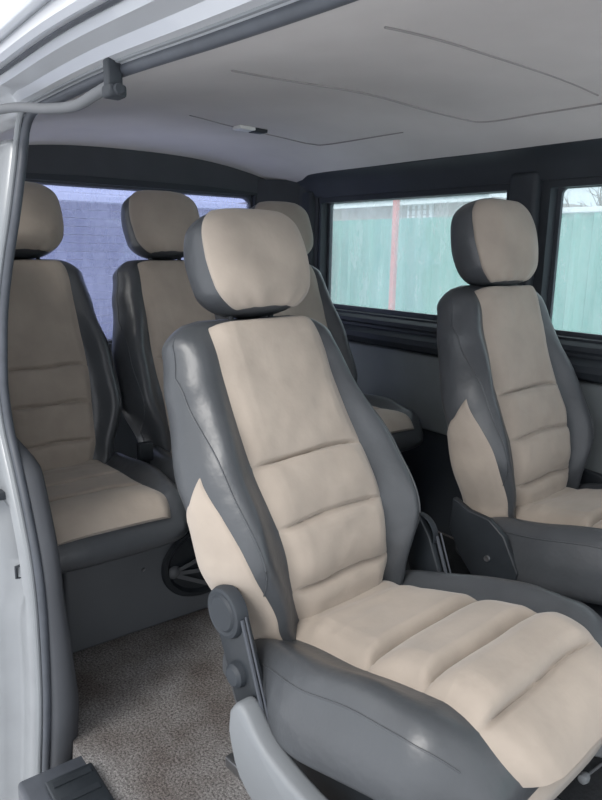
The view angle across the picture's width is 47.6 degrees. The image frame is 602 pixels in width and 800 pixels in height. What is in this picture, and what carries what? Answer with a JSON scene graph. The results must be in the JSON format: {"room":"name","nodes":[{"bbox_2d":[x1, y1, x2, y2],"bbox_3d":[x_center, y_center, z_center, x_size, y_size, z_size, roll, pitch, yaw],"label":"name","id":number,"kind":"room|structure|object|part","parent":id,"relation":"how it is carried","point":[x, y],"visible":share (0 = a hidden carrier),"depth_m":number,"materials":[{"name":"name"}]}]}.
{"room":"vehicle interior","nodes":[
{"label":"vehicle interior","id":0,"kind":"room"},
{"bbox_2d":[0,140,36,799],"bbox_3d":[-0.811,0.177,1.680,0.196,1.505,0.934,-8,15,-36],"label":"pillar","id":1,"kind":"structure","parent":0,"point":[18,690],"depth_m":1.41,"materials":[{"name":"silver metal"}]},
{"bbox_2d":[0,489,5,500],"bbox_3d":[-0.696,0.180,1.447,0.085,0.016,0.220,-8,15,-36],"label":"trim","id":2,"kind":"structure","parent":1,"relation":"attached to","point":[2,493],"depth_m":1.38,"materials":[{"name":"black plastic"}]},
{"bbox_2d":[14,564,20,578],"bbox_3d":[-0.578,0.352,1.405,0.025,0.056,0.024,-8,15,-36],"label":"plate","id":3,"kind":"object","parent":1,"relation":"attached to","point":[17,566],"visible":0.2,"depth_m":1.40,"materials":[{"name":"silver metal"}]},
{"bbox_2d":[16,437,78,768],"bbox_3d":[-0.871,0.138,1.853,0.093,1.506,1.324,-8,15,-36],"label":"trim","id":4,"kind":"structure","parent":1,"relation":"attached to","point":[64,689],"depth_m":1.39,"materials":[{"name":"grey plastic"}]},
{"bbox_2d":[18,756,85,799],"bbox_3d":[0.022,1.014,0.751,0.150,0.198,1.770,-8,15,-36],"label":"trim","id":5,"kind":"structure","parent":1,"relation":"attached to","point":[32,788],"depth_m":1.37,"materials":[{"name":"plastic"}]},
{"bbox_2d":[45,763,114,799],"bbox_3d":[-0.011,0.892,0.791,0.095,0.018,1.515,-8,15,-36],"label":"mat","id":6,"kind":"object","parent":5,"relation":"on","point":[84,782],"visible":1,"depth_m":1.34,"materials":[{"name":"black plastic"}]},
{"bbox_2d":[0,57,126,114],"bbox_3d":[-0.529,-0.518,1.227,0.783,0.052,0.039,13,17,43],"label":"guide","id":7,"kind":"object","parent":1,"relation":"attached to","point":[112,88],"visible":1,"depth_m":1.03,"materials":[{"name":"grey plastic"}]},
{"bbox_2d":[0,0,289,774],"bbox_3d":[-0.036,0.358,0.761,0.100,1.575,1.894,-8,15,-36],"label":"trim","id":8,"kind":"structure","parent":1,"relation":"attached to","point":[20,115],"depth_m":1.35,"materials":[{"name":"grey plastic"}]},
{"bbox_2d":[0,0,298,133],"bbox_3d":[-0.371,-0.549,1.066,0.131,0.210,3.100,-8,15,-36],"label":"trim","id":9,"kind":"structure","parent":1,"relation":"attached to","point":[127,27],"depth_m":0.92,"materials":[{"name":"silver metal"}]},
{"bbox_2d":[0,0,357,771],"bbox_3d":[-0.025,0.362,0.767,0.106,1.567,1.887,-8,15,-36],"label":"door seal","id":10,"kind":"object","parent":1,"relation":"attached to","point":[299,10],"depth_m":1.34,"materials":[{"name":"rubber"}]},
{"bbox_2d":[0,0,50,41],"bbox_3d":[0.362,-0.699,1.346,1.666,0.130,3.600,-8,15,-36],"label":"roof","id":11,"kind":"structure","parent":0,"point":[28,8],"depth_m":1.03,"materials":[{"name":"silver metal"}]},
{"bbox_2d":[0,0,122,74],"bbox_3d":[-0.400,-0.523,1.049,0.015,0.068,3.100,-8,15,-36],"label":"trim","id":12,"kind":"structure","parent":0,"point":[109,3],"depth_m":0.96,"materials":[{"name":"rubber"}]},
{"bbox_2d":[25,173,256,458],"bbox_3d":[-0.675,-0.301,2.829,1.640,1.450,0.070,-8,15,-36],"label":"wall","id":13,"kind":"structure","parent":0,"point":[125,442],"depth_m":2.79,"materials":[{"name":"grey plastic"}]},
{"bbox_2d":[25,179,251,342],"bbox_3d":[-0.694,-0.542,2.753,1.211,0.648,0.021,-8,15,-36],"label":"window","id":14,"kind":"structure","parent":13,"relation":"in","point":[247,198],"depth_m":2.68,"materials":[{"name":"glass"}]},
{"bbox_2d":[26,145,263,192],"bbox_3d":[-0.675,-0.924,2.700,1.519,0.153,0.100,-8,15,-36],"label":"trim","id":15,"kind":"structure","parent":13,"relation":"attached to","point":[45,159],"depth_m":2.66,"materials":[{"name":"black plastic"}]},
{"bbox_2d":[257,179,318,268],"bbox_3d":[-0.055,-0.379,3.115,0.215,1.200,0.210,-8,15,-36],"label":"trim","id":16,"kind":"structure","parent":13,"relation":"attached to","point":[268,189],"depth_m":3.00,"materials":[{"name":"black plastic"}]},
{"bbox_2d":[72,531,452,799],"bbox_3d":[0.293,0.714,1.783,1.620,0.050,3.350,-8,15,-36],"label":"floor","id":17,"kind":"structure","parent":0,"point":[156,702],"depth_m":1.57,"materials":[{"name":"carpet"}]},
{"bbox_2d":[62,466,410,652],"bbox_3d":[-0.249,0.412,2.289,1.230,0.304,0.500,-8,15,-36],"label":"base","id":18,"kind":"object","parent":17,"relation":"on","point":[105,602],"visible":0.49,"depth_m":1.87,"materials":[{"name":"black plastic"}]},
{"bbox_2d":[8,181,188,572],"bbox_3d":[-0.651,-0.122,1.815,0.462,0.924,0.765,-8,15,-36],"label":"seat","id":19,"kind":"object","parent":18,"relation":"on","point":[107,505],"visible":0.83,"depth_m":1.90,"materials":[{"name":"beige fabric"}]},
{"bbox_3d":[-0.799,-0.521,1.933,0.249,0.199,0.111,-8,15,-36],"label":"headrest panel","id":20,"kind":"part","parent":19,"relation":"part of","materials":[{"name":"beige fabric"}]},
{"bbox_3d":[-0.734,-0.086,1.933,0.256,0.607,0.235,-8,15,-36],"label":"backrest panel","id":21,"kind":"part","parent":19,"relation":"part of","materials":[{"name":"beige fabric"}]},
{"bbox_3d":[-0.763,-0.071,1.974,0.459,0.657,0.324,-8,15,-36],"label":"backrest","id":22,"kind":"part","parent":19,"relation":"part of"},
{"bbox_3d":[-0.572,0.243,1.781,0.307,0.062,0.469,-8,15,-36],"label":"cushion panel","id":23,"kind":"part","parent":19,"relation":"part of","materials":[{"name":"beige fabric"}]},
{"bbox_2d":[58,452,188,572],"bbox_3d":[-0.587,0.272,1.806,0.462,0.159,0.530,-8,15,-36],"label":"seat cushion","id":24,"kind":"object","parent":19,"relation":"on","point":[112,506],"depth_m":1.67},
{"bbox_2d":[112,190,227,485],"bbox_3d":[-0.285,-0.176,2.089,0.462,0.924,0.765,-8,15,-36],"label":"seat","id":25,"kind":"object","parent":18,"relation":"on","point":[152,298],"visible":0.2,"depth_m":2.14,"materials":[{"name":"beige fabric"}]},
{"bbox_2d":[137,441,153,463],"bbox_3d":[-0.458,0.175,2.006,0.044,0.105,0.024,-8,15,-36],"label":"belt","id":26,"kind":"object","parent":25,"relation":"attached to","point":[144,449],"visible":0.67,"depth_m":1.99,"materials":[{"name":"black plastic"}]},
{"bbox_2d":[136,445,176,485],"bbox_3d":[-0.220,0.218,2.080,0.462,0.159,0.530,-8,15,-36],"label":"seat cushion","id":27,"kind":"object","parent":25,"relation":"on","point":[162,454],"depth_m":1.98,"materials":[{"name":"grey leather"}]},
{"bbox_3d":[-0.432,-0.575,2.207,0.249,0.199,0.111,-8,15,-36],"label":"headrest panel","id":28,"kind":"part","parent":25,"relation":"part of","materials":[{"name":"beige fabric"}]},
{"bbox_3d":[-0.396,-0.125,2.248,0.459,0.657,0.324,-8,15,-36],"label":"backrest","id":29,"kind":"part","parent":25,"relation":"part of","materials":[{"name":"grey leather"}]},
{"bbox_3d":[-0.368,-0.140,2.207,0.256,0.607,0.235,-8,15,-36],"label":"backrest panel","id":30,"kind":"part","parent":25,"relation":"part of","materials":[{"name":"beige fabric"}]},
{"bbox_2d":[250,201,422,452],"bbox_3d":[0.077,-0.258,2.416,0.500,0.876,0.665,-8,15,-36],"label":"seat","id":31,"kind":"object","parent":18,"relation":"on","point":[404,425],"visible":0.23,"depth_m":2.49,"materials":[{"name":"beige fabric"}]},
{"bbox_3d":[-0.057,-0.622,2.489,0.249,0.199,0.111,-8,15,-36],"label":"headrest panel","id":32,"kind":"part","parent":31,"relation":"part of","materials":[{"name":"beige fabric"}]},
{"bbox_3d":[0.007,-0.187,2.489,0.256,0.607,0.235,-8,15,-36],"label":"backrest panel","id":33,"kind":"part","parent":31,"relation":"part of","materials":[{"name":"beige fabric"}]},
{"bbox_3d":[-0.022,-0.172,2.530,0.459,0.657,0.324,-8,15,-36],"label":"backrest","id":34,"kind":"part","parent":31,"relation":"part of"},
{"bbox_3d":[0.141,0.051,2.423,0.307,0.062,0.469,-8,15,-36],"label":"cushion panel","id":35,"kind":"part","parent":31,"relation":"part of","materials":[{"name":"beige fabric"}]},
{"bbox_2d":[364,394,422,452],"bbox_3d":[0.127,0.080,2.448,0.462,0.159,0.530,-8,15,-36],"label":"seat cushion","id":36,"kind":"object","parent":31,"relation":"on","point":[404,425],"depth_m":2.34,"materials":[{"name":"beige leather"}]},
{"bbox_2d":[162,208,601,799],"bbox_3d":[0.149,0.217,1.281,0.626,1.131,0.874,-10,17,-41],"label":"seat","id":37,"kind":"object","parent":17,"relation":"on","point":[352,673],"visible":1,"depth_m":1.23,"materials":[{"name":"beige fabric"}]},
{"bbox_3d":[0.052,0.792,1.232,0.060,0.025,0.560,-10,17,-41],"label":"floor rail","id":38,"kind":"part","parent":37,"relation":"part of","materials":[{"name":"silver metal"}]},
{"bbox_3d":[-0.114,0.322,1.266,0.144,0.384,0.156,-10,17,-41],"label":"backrest panel","id":39,"kind":"part","parent":37,"relation":"part of","materials":[{"name":"beige fabric"}]},
{"bbox_3d":[-0.117,0.487,1.206,0.020,0.048,0.048,-10,17,-41],"label":"adjuster knob","id":40,"kind":"part","parent":37,"relation":"part of","materials":[{"name":"grey plastic"}]},
{"bbox_3d":[-0.097,0.458,1.203,0.018,0.244,0.149,-10,17,-41],"label":"recliner plate","id":41,"kind":"part","parent":37,"relation":"part of","materials":[{"name":"black plastic"}]},
{"bbox_3d":[-0.080,-0.283,1.377,0.260,0.198,0.111,-10,17,-41],"label":"headrest panel","id":42,"kind":"part","parent":37,"relation":"part of","materials":[{"name":"beige fabric"}]},
{"bbox_3d":[-0.016,0.163,1.430,0.543,0.656,0.342,-10,17,-41],"label":"backrest","id":43,"kind":"part","parent":37,"relation":"part of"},
{"bbox_3d":[0.008,0.146,1.386,0.310,0.610,0.251,-10,17,-41],"label":"backrest panel","id":44,"kind":"part","parent":37,"relation":"part of","materials":[{"name":"beige fabric"}]},
{"bbox_2d":[223,570,601,799],"bbox_3d":[0.213,0.500,1.266,0.590,0.262,0.610,-10,17,-41],"label":"seat cushion","id":45,"kind":"object","parent":37,"relation":"on","point":[352,678],"depth_m":1.08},
{"bbox_3d":[0.296,0.388,1.553,0.018,0.244,0.149,-10,17,-41],"label":"recliner plate","id":46,"kind":"part","parent":37,"relation":"part of","materials":[{"name":"black plastic"}]},
{"bbox_3d":[0.245,0.420,1.214,0.363,0.121,0.579,-10,17,-41],"label":"cushion panel","id":47,"kind":"part","parent":37,"relation":"part of","materials":[{"name":"beige fabric"}]},
{"bbox_3d":[0.411,0.550,1.054,0.330,0.087,0.031,-10,17,-41],"label":"cushion nose panel","id":48,"kind":"part","parent":37,"relation":"part of","materials":[{"name":"beige fabric"}]},
{"bbox_2d":[406,533,601,799],"bbox_3d":[0.816,0.744,1.535,0.830,0.014,2.120,-8,15,-36],"label":"floor mat","id":49,"kind":"object","parent":17,"relation":"on","point":[575,790],"visible":0.02,"depth_m":1.40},
{"bbox_2d":[437,198,601,617],"bbox_3d":[0.738,0.073,1.739,0.604,1.156,0.824,-9,16,-39],"label":"seat","id":50,"kind":"object","parent":49,"relation":"on","point":[520,433],"visible":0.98,"depth_m":1.77,"materials":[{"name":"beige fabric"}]},
{"bbox_3d":[0.462,0.179,1.761,0.128,0.382,0.152,-9,16,-39],"label":"backrest panel","id":51,"kind":"part","parent":50,"relation":"part of","materials":[{"name":"beige fabric"}]},
{"bbox_3d":[0.455,0.365,1.697,0.018,0.204,0.204,-9,16,-39],"label":"recliner plate","id":52,"kind":"part","parent":50,"relation":"part of","materials":[{"name":"black plastic"}]},
{"bbox_3d":[0.563,-0.430,1.849,0.275,0.220,0.104,-9,16,-39],"label":"headrest panel","id":53,"kind":"part","parent":50,"relation":"part of","materials":[{"name":"beige fabric"}]},
{"bbox_3d":[0.585,0.018,1.911,0.540,0.666,0.298,-9,16,-39],"label":"backrest","id":54,"kind":"part","parent":50,"relation":"part of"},
{"bbox_3d":[0.615,0.005,1.873,0.301,0.623,0.205,-9,16,-39],"label":"backrest panel","id":55,"kind":"part","parent":50,"relation":"part of","materials":[{"name":"beige fabric"}]},
{"bbox_2d":[455,483,601,604],"bbox_3d":[0.783,0.364,1.743,0.590,0.262,0.610,-9,16,-39],"label":"seat cushion","id":56,"kind":"object","parent":50,"relation":"on","point":[548,536],"depth_m":1.66,"materials":[{"name":"grey leather"}]},
{"bbox_3d":[0.814,0.283,1.689,0.363,0.119,0.579,-9,16,-39],"label":"cushion panel","id":57,"kind":"part","parent":50,"relation":"part of","materials":[{"name":"beige fabric"}]},
{"bbox_3d":[0.881,0.295,2.051,0.018,0.204,0.204,-9,16,-39],"label":"recliner plate","id":58,"kind":"part","parent":50,"relation":"part of","materials":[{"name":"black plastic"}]},
{"bbox_2d":[578,763,601,784],"bbox_3d":[0.594,0.742,1.371,0.120,0.029,0.022,-8,15,-36],"label":"lever","id":59,"kind":"object","parent":49,"relation":"on","point":[583,777],"visible":0.99,"depth_m":1.34,"materials":[{"name":"grey plastic"}]},
{"bbox_3d":[0.557,0.744,1.342,0.026,0.022,0.022,-8,15,-36],"label":"lever knob","id":60,"kind":"part","parent":59,"relation":"part of","materials":[{"name":"grey plastic"}]},
{"bbox_3d":[0.597,0.745,1.375,0.111,0.021,0.007,-9,16,-37],"label":"lever rod","id":61,"kind":"part","parent":59,"relation":"part of","materials":[{"name":"grey plastic"}]},
{"bbox_2d":[0,0,601,181],"bbox_3d":[0.364,-0.645,1.379,1.490,0.171,3.430,-8,15,-36],"label":"ceiling","id":62,"kind":"structure","parent":0,"point":[360,83],"depth_m":1.68,"materials":[{"name":"fabric"}]},
{"bbox_2d":[233,125,267,133],"bbox_3d":[-0.167,-0.890,2.243,0.110,0.016,0.048,-8,15,-36],"label":"recessed light","id":63,"kind":"object","parent":62,"relation":"in","point":[243,128],"visible":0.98,"depth_m":2.23,"materials":[{"name":"white plastic"}]},
{"bbox_2d":[249,128,267,133],"bbox_3d":[-0.142,-0.894,2.261,0.049,0.016,0.044,-8,15,-36],"label":"switch","id":64,"kind":"object","parent":63,"relation":"attached to","point":[253,130],"depth_m":2.25,"materials":[{"name":"plastic"}]},
{"bbox_2d":[318,176,601,536],"bbox_3d":[0.921,-0.068,2.059,0.070,1.380,3.340,-8,15,-36],"label":"wall","id":65,"kind":"structure","parent":0,"point":[431,471],"depth_m":2.58,"materials":[{"name":"black plastic"}]},
{"bbox_2d":[326,203,436,319],"bbox_3d":[0.415,-0.565,2.664,0.021,0.499,0.996,-8,15,-36],"label":"window","id":66,"kind":"structure","parent":65,"relation":"in","point":[330,206],"depth_m":2.98,"materials":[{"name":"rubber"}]},
{"bbox_2d":[302,171,542,285],"bbox_3d":[0.711,-0.458,2.184,0.045,0.520,2.350,-8,15,-36],"label":"trim","id":67,"kind":"structure","parent":65,"relation":"attached to","point":[525,187],"depth_m":2.14,"materials":[{"name":"black plastic"}]},
{"bbox_2d":[297,138,601,197],"bbox_3d":[0.870,-0.681,1.876,0.085,0.110,3.300,-8,15,-36],"label":"trim","id":68,"kind":"structure","parent":65,"relation":"attached to","point":[576,159],"depth_m":2.29,"materials":[{"name":"black plastic"}]},
{"bbox_2d":[337,311,601,381],"bbox_3d":[0.869,-0.108,2.009,0.062,0.108,3.300,-8,15,-36],"label":"trim","id":69,"kind":"structure","parent":65,"relation":"attached to","point":[585,358],"depth_m":2.56,"materials":[{"name":"black plastic"}]},
{"bbox_2d":[348,341,601,473],"bbox_3d":[0.874,0.088,2.079,0.038,0.285,3.230,-8,15,-36],"label":"trim","id":70,"kind":"structure","parent":65,"relation":"attached to","point":[411,379],"depth_m":2.61,"materials":[{"name":"grey plastic"}]},
{"bbox_2d":[547,186,601,339],"bbox_3d":[1.098,-0.356,1.792,0.021,0.500,1.011,-8,15,-36],"label":"window","id":71,"kind":"structure","parent":65,"relation":"in","point":[561,191],"depth_m":2.15,"materials":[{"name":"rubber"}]},
{"label":"outside","id":72,"kind":"structure","parent":0,"visible":0},
{"bbox_3d":[-0.028,1.606,0.353,80.000,0.050,80.000,-8,15,-36],"label":"ground","id":73,"kind":"structure","parent":72,"visible":0},
{"bbox_2d":[40,192,245,338],"bbox_3d":[-3.999,-1.141,7.481,8.200,2.120,3.150,-8,15,-36],"label":"shed","id":74,"kind":"object","parent":73,"relation":"on","point":[97,269],"visible":0.02,"depth_m":7.02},
{"bbox_2d":[388,200,399,309],"bbox_3d":[1.032,-1.632,7.549,0.090,3.220,0.090,-8,15,-36],"label":"post","id":75,"kind":"object","parent":73,"relation":"on","point":[396,203],"visible":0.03,"depth_m":7.53,"materials":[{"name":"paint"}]},
{"bbox_2d":[237,194,586,220],"bbox_3d":[2.405,-4.070,18.352,5.400,3.390,10.400,-8,15,-36],"label":"house","id":76,"kind":"structure","parent":73,"relation":"on","point":[437,206],"depth_m":14.48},
{"bbox_2d":[331,206,601,334],"bbox_3d":[3.558,-0.487,5.268,0.140,2.050,24.030,-8,15,-36],"label":"fence","id":77,"kind":"object","parent":73,"relation":"on","point":[361,250],"visible":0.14,"depth_m":7.83,"materials":[{"name":"teal metal"}]},
{"bbox_2d":[563,187,601,207],"bbox_3d":[5.267,-2.494,11.062,2.433,3.566,2.891,6,13,21],"label":"bare tree","id":78,"kind":"object","parent":73,"relation":"on","point":[598,197],"visible":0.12,"depth_m":11.76,"materials":[{"name":"grey plant"}]},
{"bbox_2d":[578,187,601,206],"bbox_3d":[4.759,-2.419,9.059,2.126,4.272,2.201,7,14,26],"label":"bare tree","id":79,"kind":"object","parent":73,"relation":"on","point":[601,187],"visible":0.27,"depth_m":8.72,"materials":[{"name":"grey plant"}]}
]}

